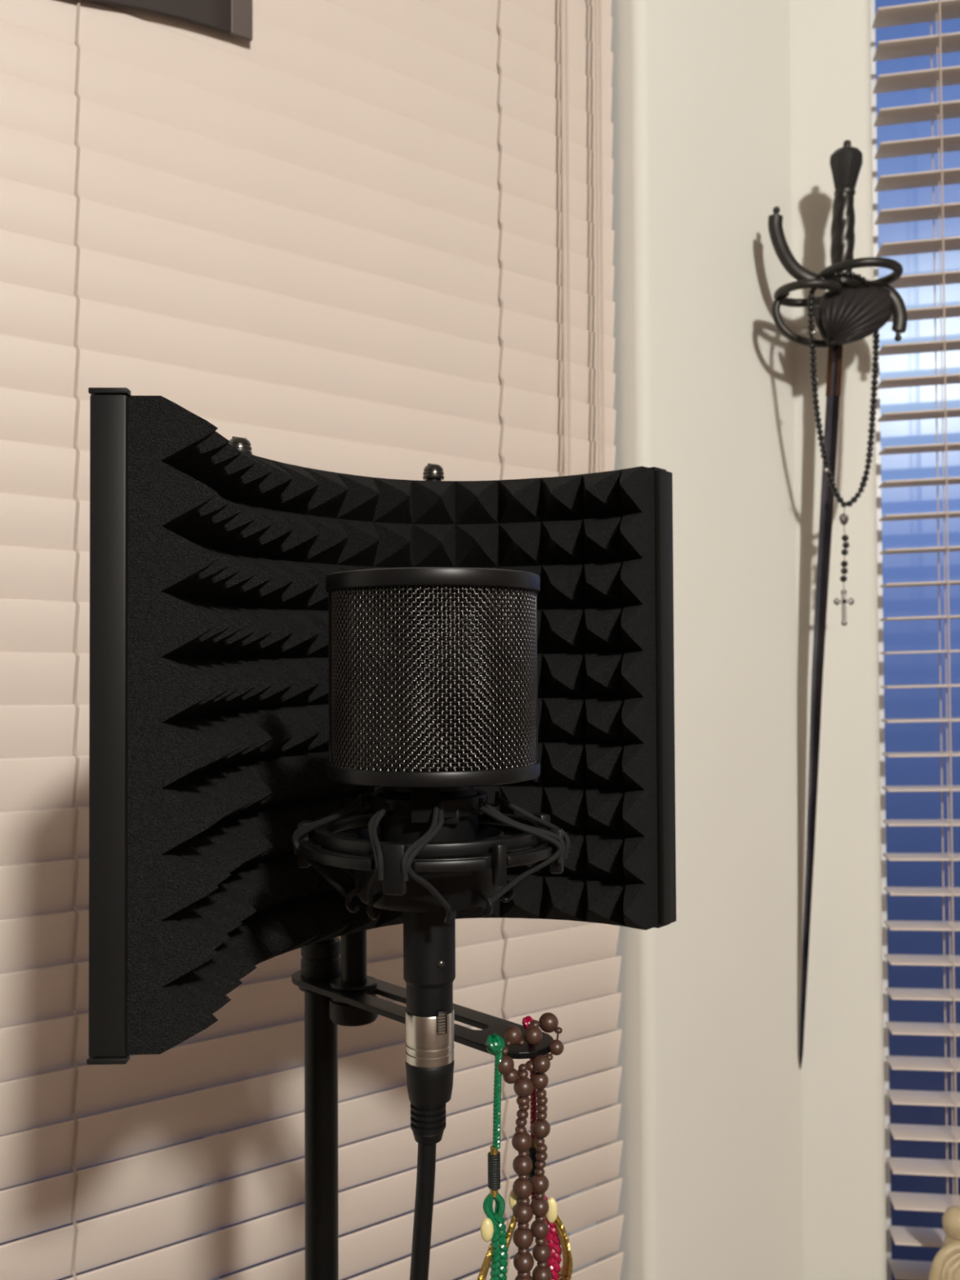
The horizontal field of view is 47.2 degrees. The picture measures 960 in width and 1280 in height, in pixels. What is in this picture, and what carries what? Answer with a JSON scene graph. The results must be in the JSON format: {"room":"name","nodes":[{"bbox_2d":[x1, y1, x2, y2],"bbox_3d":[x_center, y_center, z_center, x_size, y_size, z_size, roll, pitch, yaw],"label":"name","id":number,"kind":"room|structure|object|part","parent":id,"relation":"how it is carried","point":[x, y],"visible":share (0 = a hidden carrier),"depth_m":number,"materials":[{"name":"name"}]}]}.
{"room":"studio","nodes":[
{"label":"studio","id":0,"kind":"room"},
{"bbox_2d":[594,0,804,1279],"bbox_3d":[-0.874,0.019,0.663,3.200,2.700,0.150,1,-2,-37],"label":"wall","id":1,"kind":"structure","parent":0,"point":[710,1127],"depth_m":1.46,"materials":[{"name":"beige paint"}]},
{"bbox_2d":[85,0,252,41],"bbox_3d":[-0.352,-0.853,0.999,0.326,0.568,0.038,1,-2,-37],"label":"picture frame","id":2,"kind":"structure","parent":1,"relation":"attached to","point":[231,17],"depth_m":1.07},
{"bbox_2d":[0,0,623,1279],"bbox_3d":[-0.236,-0.005,1.090,1.039,2.058,0.063,1,-2,-37],"label":"window blind","id":3,"kind":"object","parent":1,"relation":"attached to","point":[374,238],"visible":0.6,"depth_m":1.12,"materials":[{"name":"paint"}]},
{"bbox_3d":[-0.366,0.012,0.996,0.010,1.947,0.003,-2,-2,44],"label":"ladder cord","id":4,"kind":"part","parent":3,"relation":"part of","materials":[{"name":"white fabric"}]},
{"bbox_3d":[0.027,0.016,1.290,0.010,1.947,0.003,-2,-2,44],"label":"ladder cord","id":5,"kind":"part","parent":3,"relation":"part of","materials":[{"name":"white fabric"}]},
{"bbox_3d":[0.096,-0.461,1.345,0.003,1.084,0.023,1,-2,-37],"label":"pull cord","id":6,"kind":"part","parent":3,"relation":"part of","materials":[{"name":"white fabric"}]},
{"bbox_3d":[0.102,-0.490,1.349,0.003,1.026,0.023,1,-2,-37],"label":"pull cord","id":7,"kind":"part","parent":3,"relation":"part of","materials":[{"name":"white fabric"}]},
{"bbox_3d":[0.140,-0.509,1.365,0.003,0.987,0.023,1,-2,-37],"label":"pull cord","id":8,"kind":"part","parent":3,"relation":"part of","materials":[{"name":"white fabric"}]},
{"bbox_3d":[0.145,-0.499,1.370,0.003,1.006,0.023,1,-2,-37],"label":"pull cord","id":9,"kind":"part","parent":3,"relation":"part of","materials":[{"name":"white fabric"}]},
{"bbox_2d":[203,962,595,1279],"bbox_3d":[-0.286,0.006,1.158,1.055,2.080,0.040,1,-2,-37],"label":"window","id":10,"kind":"structure","parent":1,"relation":"in","point":[591,1149],"depth_m":1.43,"materials":[{"name":"white glass"}]},
{"bbox_2d":[789,0,886,1279],"bbox_3d":[1.494,0.024,1.459,2.309,2.700,0.150,-1,-1,10],"label":"wall","id":11,"kind":"structure","parent":0,"point":[842,1064],"depth_m":1.55,"materials":[{"name":"beige paint"}]},
{"bbox_2d":[870,0,891,1279],"bbox_3d":[1.044,0.009,1.580,0.936,2.080,0.040,-1,-1,10],"label":"window","id":12,"kind":"structure","parent":11,"relation":"in","point":[879,544],"depth_m":1.64,"materials":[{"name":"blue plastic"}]},
{"bbox_2d":[871,0,959,1279],"bbox_3d":[1.031,0.005,1.500,0.917,2.075,0.055,-1,-1,10],"label":"window blind","id":13,"kind":"object","parent":11,"relation":"attached to","point":[938,10],"visible":0.94,"depth_m":1.57,"materials":[{"name":"paint"}]},
{"bbox_3d":[0.666,0.016,1.590,0.002,2.030,0.002,0,-1,0],"label":"ladder cord","id":14,"kind":"part","parent":13,"relation":"part of","materials":[{"name":"white fabric"}]},
{"bbox_3d":[0.663,0.015,1.564,0.002,2.030,0.002,0,-1,0],"label":"lift cord","id":15,"kind":"part","parent":13,"relation":"part of","materials":[{"name":"white fabric"}]},
{"bbox_3d":[0.657,0.015,1.538,0.002,2.030,0.002,0,-1,0],"label":"ladder cord","id":16,"kind":"part","parent":13,"relation":"part of","materials":[{"name":"white fabric"}]},
{"bbox_3d":[0.499,-0.477,1.528,0.031,0.011,0.076,0,-1,0],"label":"wall hook","id":17,"kind":"object","parent":11,"relation":"attached to","visible":0},
{"bbox_2d":[768,140,907,1069],"bbox_3d":[0.464,-0.034,1.444,0.178,1.268,0.139,-1,-2,43],"label":"rapier","id":18,"kind":"object","parent":17,"relation":"hanging from","point":[850,311],"visible":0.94,"depth_m":1.46,"materials":[{"name":"metal"}]},
{"bbox_3d":[0.465,0.099,1.509,0.014,1.003,0.091,0,-1,-29],"label":"blade","id":19,"kind":"part","parent":18,"relation":"part of","materials":[{"name":"metal"}]},
{"bbox_2d":[807,271,879,626],"bbox_3d":[0.470,-0.253,1.450,0.118,0.467,0.047,0,-1,-22],"label":"rosary","id":20,"kind":"object","parent":18,"relation":"hanging from","point":[843,517],"visible":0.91,"depth_m":1.45,"materials":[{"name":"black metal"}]},
{"bbox_3d":[0.471,-0.274,1.449,0.111,0.417,0.037,0,-1,-22],"label":"chain","id":21,"kind":"part","parent":20,"relation":"part of","materials":[{"name":"silver metal"}]},
{"bbox_3d":[0.262,1.385,-0.638,4.928,0.100,4.583,0,-1,0],"label":"floor","id":22,"kind":"structure","parent":0,"visible":0},
{"bbox_2d":[291,929,553,1279],"bbox_3d":[-0.096,0.660,0.708,0.277,1.411,0.280,0,-1,0],"label":"microphone stand","id":23,"kind":"object","parent":22,"relation":"on","point":[339,990],"visible":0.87,"depth_m":0.71,"materials":[{"name":"black metal"}]},
{"bbox_3d":[-0.081,0.199,0.700,0.017,0.038,0.017,0,-1,0],"label":"shield post","id":24,"kind":"part","parent":23,"relation":"part of","materials":[{"name":"black metal"}]},
{"bbox_2d":[86,387,676,1064],"bbox_3d":[-0.063,0.031,0.616,0.358,0.298,0.157,1,-2,-42],"label":"shield","id":25,"kind":"object","parent":23,"relation":"attached to","point":[211,558],"visible":0.74,"depth_m":0.59,"materials":[{"name":"black plastic"}]},
{"bbox_3d":[-0.157,0.035,0.464,0.015,0.278,0.004,0,-1,-2],"label":"rail","id":26,"kind":"part","parent":25,"relation":"part of","materials":[{"name":"black metal"}]},
{"bbox_3d":[0.114,0.035,0.675,0.004,0.278,0.015,-1,-2,40],"label":"rail","id":27,"kind":"part","parent":25,"relation":"part of","materials":[{"name":"black metal"}]},
{"bbox_3d":[-0.042,0.221,0.660,0.039,0.004,0.218,1,-2,-44],"label":"arm","id":28,"kind":"part","parent":23,"relation":"part of","materials":[{"name":"black metal"}]},
{"bbox_2d":[292,786,569,923],"bbox_3d":[-0.039,0.143,0.535,0.118,0.147,0.220,0,-1,-21],"label":"mount","id":29,"kind":"object","parent":23,"relation":"attached to","point":[420,876],"visible":0.87,"depth_m":0.46,"materials":[{"name":"black plastic"}]},
{"bbox_3d":[-0.078,0.091,0.493,0.006,0.020,0.009,0,-1,0],"label":"clip post","id":30,"kind":"part","parent":29,"relation":"part of","materials":[{"name":"black plastic"}]},
{"bbox_3d":[-0.068,0.082,0.483,0.034,0.026,0.006,-1,-1,16],"label":"elastic cord","id":31,"kind":"part","parent":29,"relation":"part of","materials":[{"name":"grey rubber"}]},
{"bbox_3d":[-0.068,0.092,0.480,0.034,0.041,0.008,-1,-1,17],"label":"elastic cord","id":32,"kind":"part","parent":29,"relation":"part of","materials":[{"name":"black rubber"}]},
{"bbox_3d":[-0.066,0.083,0.502,0.034,0.026,0.006,0,-1,-6],"label":"elastic cord","id":33,"kind":"part","parent":29,"relation":"part of","materials":[{"name":"black rubber"}]},
{"bbox_3d":[-0.066,0.092,0.504,0.034,0.041,0.008,0,-1,-7],"label":"elastic cord","id":34,"kind":"part","parent":29,"relation":"part of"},
{"bbox_3d":[-0.043,0.091,0.447,0.008,0.041,0.035,0,-1,0],"label":"elastic cord","id":35,"kind":"part","parent":29,"relation":"part of","materials":[{"name":"black rubber"}]},
{"bbox_3d":[-0.041,0.081,0.446,0.007,0.026,0.035,0,-1,0],"label":"elastic cord","id":36,"kind":"part","parent":29,"relation":"part of","materials":[{"name":"black rubber"}]},
{"bbox_3d":[-0.034,0.090,0.432,0.009,0.020,0.006,-1,-1,12],"label":"clip post","id":37,"kind":"part","parent":29,"relation":"part of","materials":[{"name":"black plastic"}]},
{"bbox_3d":[-0.022,0.081,0.443,0.006,0.026,0.035,-1,-1,21],"label":"elastic cord","id":38,"kind":"part","parent":29,"relation":"part of","materials":[{"name":"black rubber"}]},
{"bbox_2d":[379,786,477,1017],"bbox_3d":[-0.023,0.073,0.489,0.049,0.182,0.049,0,-1,0],"label":"microphone","id":39,"kind":"object","parent":29,"relation":"attached to","point":[428,941],"visible":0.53,"depth_m":0.48,"materials":[{"name":"metal"}]},
{"bbox_2d":[404,1008,454,1279],"bbox_3d":[0.120,0.767,0.508,0.366,1.213,0.088,0,-1,-5],"label":"microphone cable","id":40,"kind":"object","parent":39,"relation":"attached to","point":[429,1041],"visible":0.99,"depth_m":0.48,"materials":[{"name":"black rubber"}]},
{"bbox_3d":[-0.020,0.090,0.442,0.007,0.041,0.034,-1,-1,21],"label":"elastic cord","id":41,"kind":"part","parent":29,"relation":"part of","materials":[{"name":"grey rubber"}]},
{"bbox_2d":[325,567,540,822],"bbox_3d":[-0.020,0.024,0.465,0.095,0.105,0.054,0,-1,0],"label":"filter","id":42,"kind":"object","parent":29,"relation":"attached to","point":[433,683],"visible":1,"depth_m":0.45,"materials":[{"name":"black metal"}]},
{"bbox_3d":[0.008,0.090,0.439,0.004,0.017,0.006,0,-1,-31],"label":"clip post","id":43,"kind":"part","parent":29,"relation":"part of","materials":[{"name":"black plastic"}]},
{"bbox_3d":[0.017,0.091,0.465,0.036,0.041,0.008,0,-1,0],"label":"elastic cord","id":44,"kind":"part","parent":29,"relation":"part of","materials":[{"name":"black rubber"}]},
{"bbox_3d":[0.018,0.082,0.466,0.036,0.026,0.006,0,-1,6],"label":"elastic cord","id":45,"kind":"part","parent":29,"relation":"part of","materials":[{"name":"grey rubber"}]},
{"bbox_3d":[0.024,0.091,0.486,0.036,0.041,0.007,-1,-1,27],"label":"elastic cord","id":46,"kind":"part","parent":29,"relation":"part of","materials":[{"name":"grey rubber"}]},
{"bbox_3d":[0.024,0.082,0.484,0.036,0.026,0.006,-1,-1,27],"label":"elastic cord","id":47,"kind":"part","parent":29,"relation":"part of","materials":[{"name":"grey rubber"}]},
{"bbox_3d":[0.029,0.091,0.515,0.006,0.020,0.009,0,-1,-28],"label":"clip post","id":48,"kind":"part","parent":29,"relation":"part of","materials":[{"name":"black plastic"}]},
{"bbox_3d":[0.033,0.090,0.471,0.006,0.019,0.005,-1,-1,17],"label":"clip post","id":49,"kind":"part","parent":29,"relation":"part of","materials":[{"name":"black plastic"}]},
{"bbox_2d":[476,1033,519,1279],"bbox_3d":[0.007,0.292,0.577,0.045,0.173,0.022,1,-2,-37],"label":"necklace","id":50,"kind":"object","parent":23,"relation":"hanging from","point":[493,1228],"visible":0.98,"depth_m":0.57,"materials":[{"name":"green fabric"}]},
{"bbox_3d":[0.009,0.240,0.573,0.006,0.052,0.004,0,-1,0],"label":"hanging cord","id":51,"kind":"part","parent":50,"relation":"part of","materials":[{"name":"green fabric"}]},
{"bbox_2d":[497,1012,564,1279],"bbox_3d":[0.029,0.284,0.582,0.044,0.163,0.021,1,-2,-43],"label":"beads","id":52,"kind":"object","parent":23,"relation":"hanging from","point":[523,1212],"visible":1,"depth_m":0.58,"materials":[{"name":"brown wood"}]},
{"bbox_2d":[521,1015,573,1279],"bbox_3d":[0.036,0.298,0.592,0.020,0.185,0.030,1,-2,-37],"label":"beads","id":53,"kind":"object","parent":23,"relation":"hanging from","point":[557,1236],"visible":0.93,"depth_m":0.59,"materials":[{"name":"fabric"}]},
{"bbox_3d":[0.028,0.239,0.594,0.004,0.060,0.008,0,-1,-18],"label":"hanging cord","id":54,"kind":"part","parent":53,"relation":"part of","materials":[{"name":"fabric"}]},
{"bbox_3d":[0.659,1.189,1.414,0.200,0.377,0.128,0,-1,0],"label":"side table","id":55,"kind":"object","parent":22,"relation":"on","visible":0},
{"bbox_2d":[928,1205,959,1279],"bbox_3d":[0.639,0.877,1.460,0.115,0.248,0.107,0,-1,0],"label":"figurine","id":56,"kind":"object","parent":55,"relation":"on","point":[945,1265],"visible":1,"depth_m":1.43,"materials":[{"name":"beige plastic"}]}
]}

